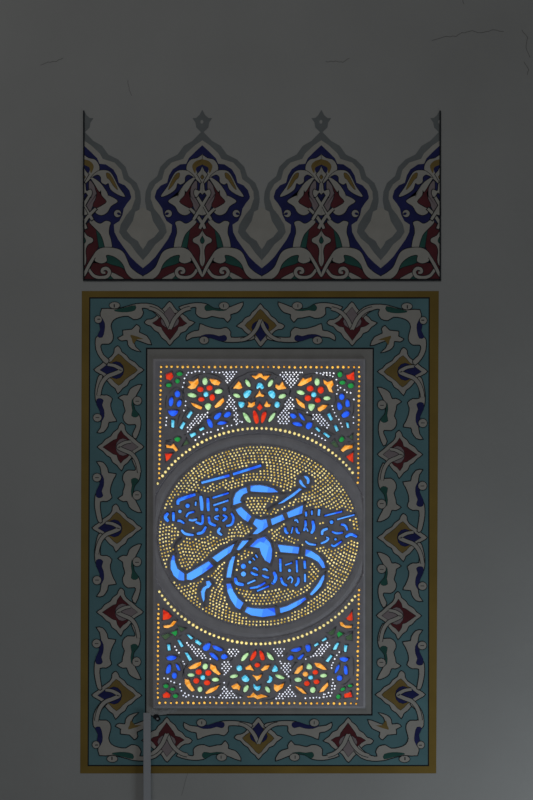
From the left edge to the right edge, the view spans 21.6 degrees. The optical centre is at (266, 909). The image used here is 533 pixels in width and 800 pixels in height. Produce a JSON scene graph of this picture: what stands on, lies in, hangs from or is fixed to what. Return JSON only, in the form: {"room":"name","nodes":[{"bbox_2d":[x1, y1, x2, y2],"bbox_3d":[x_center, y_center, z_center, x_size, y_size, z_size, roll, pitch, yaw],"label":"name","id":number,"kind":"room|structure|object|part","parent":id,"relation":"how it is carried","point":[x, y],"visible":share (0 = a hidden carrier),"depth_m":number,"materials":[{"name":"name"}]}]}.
{"room":"mosque","nodes":[
{"label":"mosque","id":0,"kind":"room"},
{"bbox_2d":[0,0,532,799],"bbox_3d":[0.000,-2.500,7.150,10.000,8.200,0.300,0,0,0],"label":"wall","id":1,"kind":"structure","parent":0,"point":[142,70],"depth_m":7.00,"materials":[{"name":"paint"}]},
{"bbox_2d":[143,713,150,799],"bbox_3d":[-0.596,0.308,6.985,0.037,2.584,0.022,0,0,0],"label":"cable cover","id":2,"kind":"object","parent":1,"relation":"attached to","point":[146,716],"visible":1,"depth_m":6.97,"materials":[{"name":"white plastic"}]},
{"bbox_2d":[146,349,372,721],"bbox_3d":[-0.035,-1.873,7.020,1.131,1.863,0.082,0,0,0],"label":"window","id":3,"kind":"structure","parent":1,"relation":"in","point":[259,515],"depth_m":6.98,"materials":[{"name":"glass"}]},
{"bbox_3d":[-0.499,-1.076,6.998,0.040,0.032,0.004,0,0,0],"label":"red glass","id":4,"kind":"part","parent":3,"relation":"part of","materials":[{"name":"red glass"}]},
{"bbox_3d":[-0.500,-1.366,6.998,0.055,0.032,0.004,0,0,0],"label":"dull green glass","id":5,"kind":"part","parent":3,"relation":"part of","materials":[{"name":"green glass"}]},
{"bbox_3d":[-0.496,-1.475,6.998,0.046,0.054,0.004,0,0,0],"label":"red glass","id":6,"kind":"part","parent":3,"relation":"part of","materials":[{"name":"red glass"}]},
{"bbox_3d":[-0.489,-2.260,6.998,0.039,0.040,0.004,0,0,0],"label":"red glass","id":7,"kind":"part","parent":3,"relation":"part of","materials":[{"name":"red glass"}]},
{"bbox_3d":[-0.490,-1.204,6.998,0.027,0.046,0.004,0,0,0],"label":"blue glass","id":8,"kind":"part","parent":3,"relation":"part of","materials":[{"name":"blue glass"}]},
{"bbox_3d":[-0.484,-2.666,6.998,0.040,0.041,0.004,0,0,0],"label":"red glass","id":9,"kind":"part","parent":3,"relation":"part of","materials":[{"name":"red glass"}]},
{"bbox_3d":[-0.474,-1.259,6.998,0.051,0.026,0.004,0,0,0],"label":"blue glass","id":10,"kind":"part","parent":3,"relation":"part of","materials":[{"name":"blue glass"}]},
{"bbox_3d":[-0.466,-2.482,6.998,0.050,0.030,0.004,0,0,0],"label":"blue glass","id":11,"kind":"part","parent":3,"relation":"part of","materials":[{"name":"blue glass"}]},
{"bbox_3d":[-0.402,-2.054,6.998,0.099,0.059,0.004,0,0,0],"label":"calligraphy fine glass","id":12,"kind":"part","parent":3,"relation":"part of","materials":[{"name":"blue glass"}]},
{"bbox_3d":[-0.299,-1.314,6.998,0.040,0.040,0.004,0,0,0],"label":"blue glass","id":13,"kind":"part","parent":3,"relation":"part of","materials":[{"name":"blue glass"}]},
{"bbox_3d":[-0.283,-2.432,6.998,0.031,0.045,0.004,0,0,0],"label":"blue glass","id":14,"kind":"part","parent":3,"relation":"part of","materials":[{"name":"blue glass"}]},
{"bbox_3d":[-0.097,-2.199,6.998,0.145,0.057,0.004,0,0,0],"label":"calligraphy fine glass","id":15,"kind":"part","parent":3,"relation":"part of","materials":[{"name":"blue glass"}]},
{"bbox_3d":[-0.066,-1.270,6.998,0.033,0.050,0.004,0,0,0],"label":"red glass","id":16,"kind":"part","parent":3,"relation":"part of","materials":[{"name":"red glass"}]},
{"bbox_3d":[-0.053,-2.463,6.998,0.030,0.067,0.004,0,0,0],"label":"red glass","id":17,"kind":"part","parent":3,"relation":"part of","materials":[{"name":"red glass"}]},
{"bbox_3d":[-0.022,-1.272,6.998,0.028,0.051,0.004,0,0,0],"label":"red glass","id":18,"kind":"part","parent":3,"relation":"part of","materials":[{"name":"red glass"}]},
{"bbox_3d":[-0.014,-2.460,6.998,0.028,0.057,0.004,0,0,0],"label":"red glass","id":19,"kind":"part","parent":3,"relation":"part of","materials":[{"name":"red glass"}]},
{"bbox_3d":[0.212,-2.419,6.998,0.035,0.036,0.004,0,0,0],"label":"blue glass","id":20,"kind":"part","parent":3,"relation":"part of","materials":[{"name":"blue glass"}]},
{"bbox_3d":[0.394,-2.476,6.998,0.042,0.035,0.004,0,0,0],"label":"blue glass","id":21,"kind":"part","parent":3,"relation":"part of","materials":[{"name":"blue glass"}]},
{"bbox_3d":[0.408,-1.075,6.998,0.043,0.030,0.004,0,0,0],"label":"red glass","id":22,"kind":"part","parent":3,"relation":"part of","materials":[{"name":"red glass"}]},
{"bbox_3d":[0.414,-1.469,6.998,0.034,0.049,0.004,0,0,0],"label":"red glass","id":23,"kind":"part","parent":3,"relation":"part of","materials":[{"name":"red glass"}]},
{"bbox_3d":[0.415,-2.260,6.998,0.036,0.053,0.004,0,0,0],"label":"red glass","id":24,"kind":"part","parent":3,"relation":"part of","materials":[{"name":"red glass"}]},
{"bbox_3d":[0.418,-2.668,6.998,0.044,0.045,0.004,0,0,0],"label":"red glass","id":25,"kind":"part","parent":3,"relation":"part of","materials":[{"name":"red glass"}]},
{"bbox_2d":[80,291,438,772],"bbox_3d":[-0.035,-1.889,6.998,1.793,2.412,0.003,0,0,0],"label":"painted border","id":26,"kind":"object","parent":1,"relation":"attached to","point":[401,328],"visible":1,"depth_m":7.00,"materials":[{"name":"paint"}]},
{"bbox_2d":[91,671,141,719],"bbox_3d":[-0.749,-1.073,6.998,0.258,0.247,0.001,0,0,0],"label":"flower","id":27,"kind":"object","parent":26,"relation":"on","point":[115,695],"depth_m":7.00,"materials":[{"name":"yellow paint"}]},
{"bbox_2d":[92,504,141,551],"bbox_3d":[-0.747,-1.909,6.998,0.258,0.247,0.001,0,0,0],"label":"flower","id":28,"kind":"object","parent":26,"relation":"on","point":[115,527],"depth_m":7.00,"materials":[{"name":"yellow paint"}]},
{"bbox_2d":[93,345,143,393],"bbox_3d":[-0.738,-2.700,6.998,0.258,0.247,0.001,0,0,0],"label":"flower","id":29,"kind":"object","parent":26,"relation":"on","point":[117,369],"depth_m":7.00,"materials":[{"name":"yellow paint"}]},
{"bbox_2d":[96,588,143,635],"bbox_3d":[-0.733,-1.489,6.998,0.240,0.247,0.001,0,0,0],"label":"flower","id":30,"kind":"object","parent":26,"relation":"on","point":[119,611],"depth_m":7.00,"materials":[{"name":"red paint"}]},
{"bbox_2d":[97,422,143,471],"bbox_3d":[-0.730,-2.315,6.998,0.240,0.247,0.001,0,0,0],"label":"flower","id":31,"kind":"object","parent":26,"relation":"on","point":[120,445],"depth_m":7.00,"materials":[{"name":"red paint"}]},
{"bbox_2d":[141,717,192,761],"bbox_3d":[-0.498,-0.852,6.998,0.259,0.232,0.001,0,0,0],"label":"flower","id":32,"kind":"object","parent":26,"relation":"on","point":[171,737],"depth_m":7.00,"materials":[{"name":"red paint"}]},
{"bbox_2d":[144,301,195,345],"bbox_3d":[-0.484,-2.932,6.998,0.260,0.227,0.001,0,0,0],"label":"flower","id":33,"kind":"object","parent":26,"relation":"on","point":[166,323],"depth_m":7.00,"materials":[{"name":"red paint"}]},
{"bbox_2d":[234,717,282,759],"bbox_3d":[-0.040,-0.858,6.998,0.248,0.217,0.001,0,0,0],"label":"flower","id":34,"kind":"object","parent":26,"relation":"on","point":[255,738],"depth_m":7.00,"materials":[{"name":"yellow paint"}]},
{"bbox_2d":[236,303,284,346],"bbox_3d":[-0.030,-2.924,6.998,0.248,0.222,0.001,0,0,0],"label":"flower","id":35,"kind":"object","parent":26,"relation":"on","point":[257,324],"depth_m":7.00,"materials":[{"name":"yellow paint"}]},
{"bbox_2d":[323,717,373,762],"bbox_3d":[0.409,-0.850,6.998,0.259,0.232,0.001,0,0,0],"label":"flower","id":36,"kind":"object","parent":26,"relation":"on","point":[345,739],"depth_m":7.00,"materials":[{"name":"red paint"}]},
{"bbox_2d":[327,301,376,345],"bbox_3d":[0.428,-2.930,6.998,0.260,0.227,0.001,0,0,0],"label":"flower","id":37,"kind":"object","parent":26,"relation":"on","point":[349,323],"depth_m":7.00,"materials":[{"name":"red paint"}]},
{"bbox_2d":[376,591,421,639],"bbox_3d":[0.662,-1.471,6.998,0.232,0.247,0.001,0,0,0],"label":"flower","id":38,"kind":"object","parent":26,"relation":"on","point":[398,613],"depth_m":7.00,"materials":[{"name":"red paint"}]},
{"bbox_2d":[377,430,422,478],"bbox_3d":[0.668,-2.277,6.998,0.232,0.247,0.001,0,0,0],"label":"flower","id":39,"kind":"object","parent":26,"relation":"on","point":[399,452],"depth_m":7.00,"materials":[{"name":"red paint"}]},
{"bbox_2d":[375,670,425,718],"bbox_3d":[0.669,-1.076,6.998,0.258,0.247,0.001,0,0,0],"label":"flower","id":40,"kind":"object","parent":26,"relation":"on","point":[399,694],"depth_m":7.00,"materials":[{"name":"yellow paint"}]},
{"bbox_2d":[377,513,427,561],"bbox_3d":[0.679,-1.861,6.998,0.258,0.247,0.001,0,0,0],"label":"flower","id":41,"kind":"object","parent":26,"relation":"on","point":[401,537],"depth_m":7.00,"materials":[{"name":"yellow paint"}]},
{"bbox_2d":[377,347,427,395],"bbox_3d":[0.680,-2.691,6.998,0.258,0.247,0.001,0,0,0],"label":"flower","id":42,"kind":"object","parent":26,"relation":"on","point":[401,371],"depth_m":7.00,"materials":[{"name":"yellow paint"}]},
{"bbox_2d":[83,110,440,280],"bbox_3d":[-0.023,-3.572,6.997,1.792,0.857,0.004,0,0,0],"label":"painted frieze","id":43,"kind":"object","parent":1,"relation":"attached to","point":[202,220],"visible":1,"depth_m":7.00,"materials":[{"name":"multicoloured paint"}]},
{"bbox_2d":[84,155,99,182],"bbox_3d":[-0.875,-3.698,6.997,0.085,0.160,0.001,0,0,0],"label":"flower","id":44,"kind":"object","parent":43,"relation":"on","point":[91,162],"depth_m":7.00,"materials":[{"name":"white paint"}]},
{"bbox_2d":[186,154,218,183],"bbox_3d":[-0.321,-3.698,6.997,0.164,0.160,0.001,0,0,0],"label":"flower","id":45,"kind":"object","parent":43,"relation":"on","point":[200,168],"depth_m":7.00,"materials":[{"name":"white paint"}]},
{"bbox_2d":[305,154,337,183],"bbox_3d":[0.274,-3.698,6.997,0.164,0.160,0.001,0,0,0],"label":"flower","id":46,"kind":"object","parent":43,"relation":"on","point":[319,168],"depth_m":7.00,"materials":[{"name":"white paint"}]},
{"bbox_2d":[424,155,438,183],"bbox_3d":[0.828,-3.698,6.997,0.085,0.160,0.001,0,0,0],"label":"flower","id":47,"kind":"object","parent":43,"relation":"on","point":[431,162],"depth_m":7.00,"materials":[{"name":"white paint"}]}
]}

